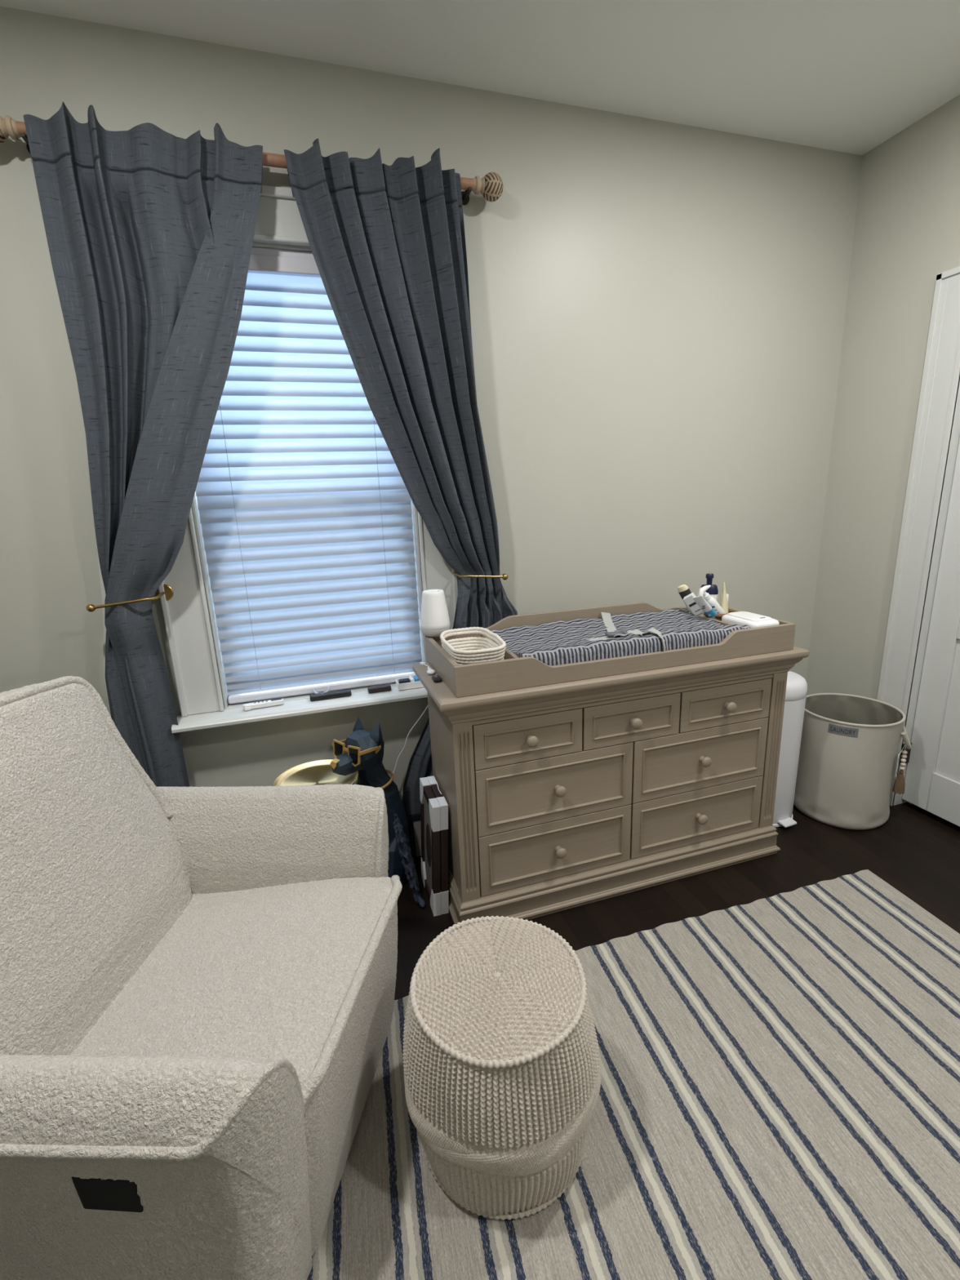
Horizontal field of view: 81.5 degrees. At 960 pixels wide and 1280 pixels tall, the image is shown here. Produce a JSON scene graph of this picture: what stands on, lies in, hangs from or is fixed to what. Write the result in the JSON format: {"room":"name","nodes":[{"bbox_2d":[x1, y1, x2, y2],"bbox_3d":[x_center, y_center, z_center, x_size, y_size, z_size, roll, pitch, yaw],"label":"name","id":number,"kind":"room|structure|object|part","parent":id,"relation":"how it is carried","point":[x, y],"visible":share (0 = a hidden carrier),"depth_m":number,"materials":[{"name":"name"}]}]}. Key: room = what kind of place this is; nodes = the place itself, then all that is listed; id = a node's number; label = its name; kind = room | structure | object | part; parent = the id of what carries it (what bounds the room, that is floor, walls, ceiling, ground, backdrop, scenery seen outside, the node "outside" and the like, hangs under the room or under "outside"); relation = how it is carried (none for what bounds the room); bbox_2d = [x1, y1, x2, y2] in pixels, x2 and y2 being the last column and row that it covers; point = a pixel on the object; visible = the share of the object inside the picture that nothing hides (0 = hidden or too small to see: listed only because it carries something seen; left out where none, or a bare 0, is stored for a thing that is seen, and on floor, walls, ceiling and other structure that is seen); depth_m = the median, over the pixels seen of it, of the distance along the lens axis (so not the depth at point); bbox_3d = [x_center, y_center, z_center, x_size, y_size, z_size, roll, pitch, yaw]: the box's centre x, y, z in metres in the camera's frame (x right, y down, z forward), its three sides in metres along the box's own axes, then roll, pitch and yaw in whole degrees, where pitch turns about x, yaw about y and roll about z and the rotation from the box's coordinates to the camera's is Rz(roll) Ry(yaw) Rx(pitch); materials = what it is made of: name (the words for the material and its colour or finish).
{"room":"bedroom","nodes":[
{"label":"bedroom","id":0,"kind":"room"},
{"bbox_2d":[0,6,862,802],"bbox_3d":[-0.466,-0.490,2.184,4.700,2.816,0.150,-7,15,-16],"label":"wall","id":1,"kind":"structure","parent":0,"point":[657,307],"depth_m":2.19,"materials":[{"name":"paint"}]},
{"bbox_2d":[86,584,173,612],"bbox_3d":[-1.143,-0.139,1.850,0.118,0.060,0.262,8,17,35],"label":"tieback","id":2,"kind":"object","parent":1,"relation":"attached to","point":[168,593],"visible":0.96,"depth_m":1.83,"materials":[{"name":"gold metal"}]},
{"bbox_3d":[-1.110,-0.168,1.960,0.060,0.060,0.029,-7,15,-16],"label":"wall plate","id":3,"kind":"part","parent":2,"relation":"part of","materials":[{"name":"gold metal"}]},
{"bbox_2d":[0,115,502,204],"bbox_3d":[-0.658,-1.496,1.745,1.535,0.081,0.108,-7,15,-16],"label":"curtain rod","id":4,"kind":"object","parent":1,"relation":"attached to","point":[490,186],"visible":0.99,"depth_m":1.89,"materials":[{"name":"brown wood"}]},
{"bbox_2d":[22,101,262,786],"bbox_3d":[-0.972,-0.266,1.886,0.761,2.524,0.138,-7,15,-16],"label":"curtain","id":5,"kind":"object","parent":4,"relation":"hanging from","point":[149,229],"visible":0.85,"depth_m":1.70,"materials":[{"name":"fabric"}]},
{"bbox_2d":[284,138,517,847],"bbox_3d":[-0.200,-0.356,2.112,0.741,2.526,0.131,-7,15,-16],"label":"curtain","id":6,"kind":"object","parent":4,"relation":"hanging from","point":[387,243],"visible":0.7,"depth_m":1.91,"materials":[{"name":"fabric"}]},
{"bbox_2d":[158,185,457,733],"bbox_3d":[-0.632,-0.593,2.040,1.115,1.792,0.259,-7,15,-16],"label":"window","id":7,"kind":"structure","parent":1,"relation":"in","point":[189,618],"depth_m":2.03,"materials":[{"name":"white paint"}]},
{"bbox_2d":[242,697,284,711],"bbox_3d":[-0.823,0.245,2.119,0.146,0.021,0.031,-8,15,-20],"label":"remote control","id":8,"kind":"object","parent":7,"relation":"on","point":[279,701],"visible":1,"depth_m":2.11,"materials":[{"name":"white plastic"}]},
{"bbox_2d":[195,247,422,703],"bbox_3d":[-0.637,-0.551,2.073,0.767,1.567,0.074,-7,15,-16],"label":"window blind","id":9,"kind":"object","parent":7,"relation":"attached to","point":[304,505],"visible":0.7,"depth_m":2.09,"materials":[{"name":"white plastic"}]},
{"bbox_3d":[-0.880,-0.514,1.984,0.003,1.457,0.003,-7,15,-16],"label":"ladder cord","id":10,"kind":"part","parent":9,"relation":"part of","materials":[{"name":"grey plastic"}]},
{"bbox_3d":[-0.634,0.205,2.225,0.069,0.027,0.020,-7,15,-16],"label":"pull handle","id":11,"kind":"part","parent":9,"relation":"part of","materials":[{"name":"white"}]},
{"bbox_3d":[-0.610,0.188,2.269,0.767,0.028,0.052,-7,15,-16],"label":"rail","id":12,"kind":"part","parent":9,"relation":"part of","materials":[{"name":"white plastic"}]},
{"bbox_3d":[-0.384,-0.571,2.128,0.003,1.457,0.003,-7,15,-16],"label":"ladder cord","id":13,"kind":"part","parent":9,"relation":"part of","materials":[{"name":"white fabric"}]},
{"bbox_2d":[309,688,351,701],"bbox_3d":[-0.588,0.216,2.194,0.158,0.020,0.033,-7,15,-16],"label":"remote control","id":14,"kind":"object","parent":7,"relation":"on","point":[330,695],"visible":1,"depth_m":2.18,"materials":[{"name":"black plastic"}]},
{"bbox_2d":[367,684,391,693],"bbox_3d":[-0.406,0.195,2.248,0.092,0.020,0.033,-7,15,-16],"label":"remote control","id":15,"kind":"object","parent":7,"relation":"on","point":[385,687],"visible":1,"depth_m":2.24,"materials":[{"name":"black plastic"}]},
{"bbox_2d":[395,676,424,690],"bbox_3d":[-0.284,0.176,2.287,0.114,0.028,0.070,-7,15,-16],"label":"storage box","id":16,"kind":"object","parent":7,"relation":"on","point":[418,684],"visible":0.55,"depth_m":2.25,"materials":[{"name":"white plastic"}]},
{"bbox_2d":[398,678,410,683],"bbox_3d":[-0.308,0.175,2.275,0.044,0.031,0.034,-7,15,-16],"label":"case","id":17,"kind":"object","parent":16,"relation":"in","point":[402,680],"visible":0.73,"depth_m":2.26,"materials":[{"name":"black plastic"}]},
{"bbox_2d":[408,675,414,682],"bbox_3d":[-0.280,0.169,2.287,0.014,0.034,0.058,-7,15,-16],"label":"tube","id":18,"kind":"object","parent":16,"relation":"in","point":[411,679],"visible":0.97,"depth_m":2.27,"materials":[{"name":"white plastic"}]},
{"bbox_2d":[413,675,419,681],"bbox_3d":[-0.261,0.167,2.292,0.014,0.034,0.058,-7,15,-16],"label":"tube","id":19,"kind":"object","parent":16,"relation":"in","point":[415,677],"visible":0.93,"depth_m":2.27,"materials":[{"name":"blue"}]},
{"bbox_2d":[392,704,428,773],"bbox_3d":[-0.316,0.542,2.318,0.296,0.734,0.049,-3,14,-3],"label":"power cord","id":20,"kind":"object","parent":7,"relation":"hanging from","point":[428,704],"visible":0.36,"depth_m":2.30,"materials":[{"name":"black plastic"}]},
{"bbox_2d":[453,571,508,579],"bbox_3d":[-0.014,-0.268,2.216,0.218,0.060,0.158,-7,15,-16],"label":"tieback","id":21,"kind":"object","parent":1,"relation":"attached to","point":[504,576],"visible":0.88,"depth_m":2.16,"materials":[{"name":"gold metal"}]},
{"bbox_2d":[0,0,959,155],"bbox_3d":[0.068,-1.441,-0.024,4.700,0.060,4.150,-7,15,-16],"label":"ceiling","id":22,"kind":"structure","parent":0,"point":[845,76],"depth_m":1.76,"materials":[{"name":"white paint"}]},
{"bbox_2d":[394,802,959,999],"bbox_3d":[0.185,1.345,0.677,4.700,0.060,4.150,-7,15,-16],"label":"floor","id":23,"kind":"structure","parent":0,"point":[916,852],"depth_m":2.10,"materials":[{"name":"brown wood"}]},
{"bbox_2d":[272,716,411,885],"bbox_3d":[-0.497,0.644,2.078,0.480,0.671,0.310,-7,15,-16],"label":"statue","id":24,"kind":"object","parent":23,"relation":"on","point":[360,756],"visible":0.63,"depth_m":2.06,"materials":[{"name":"blue plastic"}]},
{"bbox_2d":[272,759,358,786],"bbox_3d":[-0.589,0.508,2.010,0.297,0.023,0.297,-7,15,-16],"label":"serving tray","id":25,"kind":"object","parent":24,"relation":"on","point":[317,772],"depth_m":2.05,"materials":[{"name":"gold metal"}]},
{"bbox_2d":[393,813,425,906],"bbox_3d":[-0.268,0.820,2.073,0.086,0.315,0.169,-7,15,-16],"label":"plastic bag","id":26,"kind":"object","parent":23,"relation":"on","point":[405,851],"visible":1,"depth_m":2.05,"materials":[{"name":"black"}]},
{"bbox_3d":[-0.275,0.810,2.082,0.047,0.246,0.113,-5,14,-11],"label":"wrapped panel","id":27,"kind":"part","parent":26,"relation":"part of","materials":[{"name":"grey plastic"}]},
{"bbox_2d":[408,813,421,862],"bbox_3d":[-0.244,0.821,2.326,0.086,0.185,0.056,-7,15,-16],"label":"picture frame","id":28,"kind":"object","parent":23,"relation":"on","point":[414,820],"visible":0.44,"depth_m":2.31,"materials":[{"name":"black wood"}]},
{"bbox_2d":[419,777,440,916],"bbox_3d":[-0.185,0.758,2.063,0.049,0.432,0.227,-7,15,-16],"label":"picture frame","id":29,"kind":"object","parent":23,"relation":"on","point":[430,820],"visible":1,"depth_m":2.02,"materials":[{"name":"grey"}]},
{"bbox_2d":[426,823,431,866],"bbox_3d":[-0.190,0.759,2.062,0.002,0.171,0.090,-4,14,-17],"label":"picture frame","id":30,"kind":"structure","parent":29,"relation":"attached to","point":[428,837],"depth_m":2.05,"materials":[{"name":"black"}]},
{"bbox_2d":[426,775,448,914],"bbox_3d":[-0.158,0.755,2.071,0.049,0.432,0.227,-7,15,-16],"label":"picture frame","id":31,"kind":"object","parent":23,"relation":"on","point":[441,799],"visible":0.46,"depth_m":1.97,"materials":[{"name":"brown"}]},
{"bbox_2d":[412,645,809,924],"bbox_3d":[0.498,0.482,2.164,1.396,0.864,0.446,-7,15,-16],"label":"dresser","id":32,"kind":"object","parent":23,"relation":"on","point":[563,796],"visible":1,"depth_m":1.97,"materials":[{"name":"beige wood"}]},
{"bbox_2d":[419,662,435,674],"bbox_3d":[-0.189,0.098,1.997,0.029,0.016,0.157,-7,15,-16],"label":"plug","id":33,"kind":"object","parent":32,"relation":"on","point":[430,671],"visible":1,"depth_m":1.94,"materials":[{"name":"white plastic"}]},
{"bbox_2d":[431,675,441,683],"bbox_3d":[-0.145,0.131,1.867,0.027,0.012,0.050,-7,15,-16],"label":"key fob","id":34,"kind":"object","parent":32,"relation":"on","point":[437,678],"visible":1,"depth_m":1.85,"materials":[{"name":"black plastic"}]},
{"bbox_3d":[0.162,0.324,1.839,0.382,0.154,0.024,-7,15,-16],"label":"drawer","id":35,"kind":"part","parent":32,"relation":"part of","materials":[{"name":"beige wood"}]},
{"bbox_3d":[0.169,0.329,1.819,0.039,0.040,0.038,-7,15,-16],"label":"knob","id":36,"kind":"part","parent":32,"relation":"part of","materials":[{"name":"beige wood"}]},
{"bbox_3d":[0.265,0.508,1.916,0.580,0.241,0.024,-7,15,-16],"label":"drawer","id":37,"kind":"part","parent":32,"relation":"part of","materials":[{"name":"beige wood"}]},
{"bbox_3d":[0.275,0.738,1.974,0.580,0.229,0.024,-7,15,-16],"label":"drawer","id":38,"kind":"part","parent":32,"relation":"part of","materials":[{"name":"beige wood"}]},
{"bbox_3d":[0.272,0.513,1.895,0.039,0.040,0.038,-7,15,-16],"label":"knob","id":39,"kind":"part","parent":32,"relation":"part of","materials":[{"name":"beige wood"}]},
{"bbox_3d":[0.281,0.743,1.953,0.039,0.040,0.038,-7,15,-16],"label":"knob","id":40,"kind":"part","parent":32,"relation":"part of","materials":[{"name":"beige wood"}]},
{"bbox_2d":[425,602,795,697],"bbox_3d":[0.474,-0.011,2.061,1.286,0.142,0.439,-7,15,-16],"label":"tray","id":41,"kind":"object","parent":32,"relation":"on","point":[513,672],"visible":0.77,"depth_m":1.89,"materials":[{"name":"beige wood"}]},
{"bbox_2d":[420,589,449,636],"bbox_3d":[-0.168,-0.100,2.053,0.111,0.164,0.111,-7,15,-16],"label":"night light","id":42,"kind":"object","parent":41,"relation":"on","point":[434,616],"visible":0.94,"depth_m":2.01,"materials":[{"name":"white plastic"}]},
{"bbox_3d":[-0.130,0.079,1.890,0.018,0.100,0.403,-7,15,-16],"label":"rail","id":43,"kind":"part","parent":41,"relation":"part of","materials":[{"name":"beige wood"}]},
{"bbox_2d":[440,626,506,665],"bbox_3d":[-0.024,0.053,1.868,0.184,0.138,0.274,-7,15,-16],"label":"rope basket","id":44,"kind":"object","parent":41,"relation":"in","point":[473,650],"visible":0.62,"depth_m":1.88,"materials":[{"name":"white fabric"}]},
{"bbox_3d":[0.411,-0.057,2.256,1.286,0.142,0.018,-7,15,-16],"label":"rail","id":45,"kind":"part","parent":41,"relation":"part of","materials":[{"name":"beige wood"}]},
{"bbox_2d":[490,608,750,666],"bbox_3d":[0.505,-0.006,2.063,0.880,0.116,0.415,-7,15,-16],"label":"changing pad","id":46,"kind":"object","parent":41,"relation":"on","point":[558,642],"visible":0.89,"depth_m":1.98,"materials":[{"name":"grey"}]},
{"bbox_2d":[703,608,737,621],"bbox_3d":[0.971,-0.081,2.318,0.146,0.096,0.203,-7,15,-16],"label":"wicker basket","id":47,"kind":"object","parent":41,"relation":"in","point":[718,616],"visible":0.11,"depth_m":2.23,"materials":[{"name":"brown wicker"}]},
{"bbox_2d":[677,584,693,613],"bbox_3d":[0.890,-0.136,2.326,0.134,0.200,0.035,-3,14,-4],"label":"tube","id":48,"kind":"object","parent":47,"relation":"in","point":[683,590],"visible":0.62,"depth_m":2.30,"materials":[{"name":"white"}]},
{"bbox_2d":[683,592,705,616],"bbox_3d":[0.906,-0.109,2.285,0.147,0.174,0.043,0,14,8],"label":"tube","id":49,"kind":"object","parent":47,"relation":"in","point":[689,601],"visible":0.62,"depth_m":2.27,"materials":[{"name":"white plastic"}]},
{"bbox_2d":[692,595,716,619],"bbox_3d":[0.923,-0.109,2.231,0.167,0.159,0.035,-9,15,-23],"label":"tube","id":50,"kind":"object","parent":47,"relation":"in","point":[700,601],"visible":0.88,"depth_m":2.20,"materials":[{"name":"white plastic"}]},
{"bbox_2d":[700,573,718,601],"bbox_3d":[0.960,-0.163,2.344,0.073,0.232,0.049,5,16,28],"label":"lotion bottle","id":51,"kind":"object","parent":47,"relation":"in","point":[713,590],"visible":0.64,"depth_m":2.31,"materials":[{"name":"blue"}]},
{"bbox_2d":[697,585,726,613],"bbox_3d":[0.950,-0.140,2.263,0.155,0.172,0.044,-7,15,-16],"label":"spray bottle","id":52,"kind":"object","parent":47,"relation":"in","point":[710,600],"visible":0.65,"depth_m":2.24,"materials":[{"name":"white plastic"}]},
{"bbox_2d":[720,593,728,604],"bbox_3d":[1.025,-0.120,2.349,0.030,0.146,0.039,7,17,33],"label":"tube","id":53,"kind":"object","parent":47,"relation":"in","point":[727,595],"visible":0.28,"depth_m":2.34,"materials":[{"name":"white plastic"}]},
{"bbox_2d":[720,582,728,613],"bbox_3d":[1.010,-0.138,2.302,0.039,0.201,0.042,-7,15,-16],"label":"tube","id":54,"kind":"object","parent":47,"relation":"in","point":[724,606],"visible":0.49,"depth_m":2.28,"materials":[{"name":"beige plastic"}]},
{"bbox_2d":[721,611,779,628],"bbox_3d":[1.027,-0.042,2.127,0.128,0.110,0.190,-7,15,-16],"label":"dispenser","id":55,"kind":"object","parent":41,"relation":"in","point":[740,618],"visible":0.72,"depth_m":2.08,"materials":[{"name":"white plastic"}]},
{"bbox_3d":[1.024,-0.092,2.119,0.090,0.006,0.152,-7,15,-16],"label":"lid","id":56,"kind":"part","parent":55,"relation":"part of","materials":[{"name":"white plastic"}]},
{"bbox_3d":[1.080,-0.060,2.242,0.018,0.100,0.403,-7,15,-16],"label":"rail","id":57,"kind":"part","parent":41,"relation":"part of","materials":[{"name":"beige wood"}]},
{"bbox_3d":[0.531,0.181,1.931,1.185,0.043,0.026,-7,15,-16],"label":"rail","id":58,"kind":"part","parent":32,"relation":"part of","materials":[{"name":"beige wood"}]},
{"bbox_3d":[0.531,0.282,1.947,0.380,0.154,0.024,-7,15,-16],"label":"drawer","id":59,"kind":"part","parent":32,"relation":"part of","materials":[{"name":"beige wood"}]},
{"bbox_3d":[0.538,0.287,1.926,0.039,0.040,0.038,-7,15,-16],"label":"knob","id":60,"kind":"part","parent":32,"relation":"part of","materials":[{"name":"beige wood"}]},
{"bbox_3d":[0.835,0.674,2.137,0.581,0.229,0.024,-7,15,-16],"label":"drawer","id":61,"kind":"part","parent":32,"relation":"part of","materials":[{"name":"beige wood"}]},
{"bbox_3d":[0.826,0.443,2.079,0.581,0.241,0.024,-7,15,-16],"label":"drawer","id":62,"kind":"part","parent":32,"relation":"part of","materials":[{"name":"beige wood"}]},
{"bbox_3d":[0.842,0.679,2.117,0.039,0.040,0.038,-7,15,-16],"label":"knob","id":63,"kind":"part","parent":32,"relation":"part of","materials":[{"name":"beige wood"}]},
{"bbox_3d":[0.832,0.448,2.059,0.039,0.040,0.038,-7,15,-16],"label":"knob","id":64,"kind":"part","parent":32,"relation":"part of","materials":[{"name":"beige wood"}]},
{"bbox_3d":[0.907,0.239,2.056,0.394,0.154,0.024,-7,15,-16],"label":"drawer","id":65,"kind":"part","parent":32,"relation":"part of","materials":[{"name":"beige wood"}]},
{"bbox_3d":[0.913,0.244,2.036,0.039,0.040,0.038,-7,15,-16],"label":"knob","id":66,"kind":"part","parent":32,"relation":"part of","materials":[{"name":"beige wood"}]},
{"bbox_2d":[306,869,959,1279],"bbox_3d":[0.615,1.331,0.513,2.672,0.012,2.799,-7,15,-16],"label":"area rug","id":67,"kind":"object","parent":23,"relation":"on","point":[779,1098],"visible":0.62,"depth_m":1.30,"materials":[{"name":"fabric"}]},
{"bbox_2d":[0,675,402,1279],"bbox_3d":[-0.668,0.647,1.232,0.898,1.066,0.954,-2,14,3],"label":"armchair","id":68,"kind":"object","parent":67,"relation":"on","point":[197,984],"visible":1,"depth_m":1.12,"materials":[{"name":"beige fabric"}]},
{"bbox_3d":[-0.959,0.494,1.207,0.329,0.706,0.696,-2,14,3],"label":"backrest","id":69,"kind":"part","parent":68,"relation":"part of","materials":[{"name":"beige fabric"}]},
{"bbox_3d":[-0.531,0.789,0.799,0.096,0.069,0.013,-2,14,3],"label":"control plate","id":70,"kind":"part","parent":68,"relation":"part of","materials":[{"name":"black plastic"}]},
{"bbox_3d":[-0.687,0.919,0.913,0.802,0.643,0.185,-2,14,3],"label":"arm","id":71,"kind":"part","parent":68,"relation":"part of","materials":[{"name":"beige fabric"}]},
{"bbox_3d":[-0.543,0.925,1.296,0.643,0.443,0.586,-2,14,3],"label":"seat","id":72,"kind":"part","parent":68,"relation":"part of","materials":[{"name":"beige fabric"}]},
{"bbox_3d":[-0.651,0.735,1.642,0.803,0.642,0.185,-2,14,3],"label":"arm","id":73,"kind":"part","parent":68,"relation":"part of","materials":[{"name":"beige fabric"}]},
{"bbox_2d":[402,915,601,1220],"bbox_3d":[0.046,0.934,1.279,0.445,0.426,0.446,8,17,35],"label":"pouf","id":74,"kind":"object","parent":67,"relation":"on","point":[504,1138],"visible":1,"depth_m":1.12,"materials":[{"name":"beige wicker"}]},
{"bbox_2d":[772,671,807,827],"bbox_3d":[1.284,0.469,2.483,0.258,0.669,0.266,3,15,21],"label":"pail","id":75,"kind":"object","parent":23,"relation":"on","point":[796,693],"visible":0.39,"depth_m":2.37,"materials":[{"name":"white plastic"}]},
{"bbox_3d":[1.273,0.183,2.415,0.258,0.080,0.258,-7,15,-16],"label":"lid","id":76,"kind":"part","parent":75,"relation":"part of","materials":[{"name":"white plastic"}]},
{"bbox_2d":[793,693,911,830],"bbox_3d":[1.639,0.536,2.512,0.395,0.491,0.395,-3,14,-1],"label":"laundry hamper","id":77,"kind":"object","parent":23,"relation":"on","point":[850,744],"visible":0.82,"depth_m":2.38,"materials":[{"name":"beige painted metal"},{"name":"wood beads"},{"name":"brown leather tassel"}]},
{"bbox_2d":[892,746,907,795],"bbox_3d":[1.810,0.551,2.389,0.043,0.230,0.043,-7,15,-16],"label":"tassel","id":78,"kind":"object","parent":77,"relation":"hanging from","point":[899,786],"visible":1,"depth_m":2.39,"materials":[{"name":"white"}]},
{"bbox_2d":[895,744,905,774],"bbox_3d":[1.779,0.508,2.368,0.058,0.134,0.016,-11,17,-32],"label":"tag","id":79,"kind":"object","parent":77,"relation":"hanging from","point":[904,744],"visible":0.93,"depth_m":2.36,"materials":[{"name":"white"}]},
{"bbox_3d":[1.804,0.419,2.360,0.046,0.087,0.106,7,17,34],"label":"handle","id":80,"kind":"part","parent":77,"relation":"part of","materials":[{"name":"white fabric"}]},
{"bbox_2d":[805,94,959,699],"bbox_3d":[2.353,-0.285,0.899,0.120,2.816,4.000,-7,15,-16],"label":"wall","id":81,"kind":"structure","parent":0,"point":[907,231],"depth_m":2.44,"materials":[{"name":"paint"}]},
{"bbox_2d":[876,266,959,805],"bbox_3d":[2.028,-0.225,1.936,0.116,2.220,1.088,-7,15,-16],"label":"trim","id":82,"kind":"structure","parent":81,"relation":"attached to","point":[936,437],"depth_m":2.30,"materials":[{"name":"white paint"}]},
{"bbox_2d":[899,438,959,826],"bbox_3d":[1.996,-0.169,1.940,0.148,2.057,0.814,-7,15,-16],"label":"door","id":83,"kind":"structure","parent":81,"relation":"in","point":[932,776],"depth_m":2.36,"materials":[{"name":"white paint"}]},
{"bbox_2d":[905,802,959,829],"bbox_3d":[2.091,-0.521,1.885,0.100,2.818,1.012,-7,15,-16],"label":"trim","id":84,"kind":"structure","parent":81,"relation":"attached to","point":[912,805],"depth_m":2.48,"materials":[{"name":"black"}]}
]}

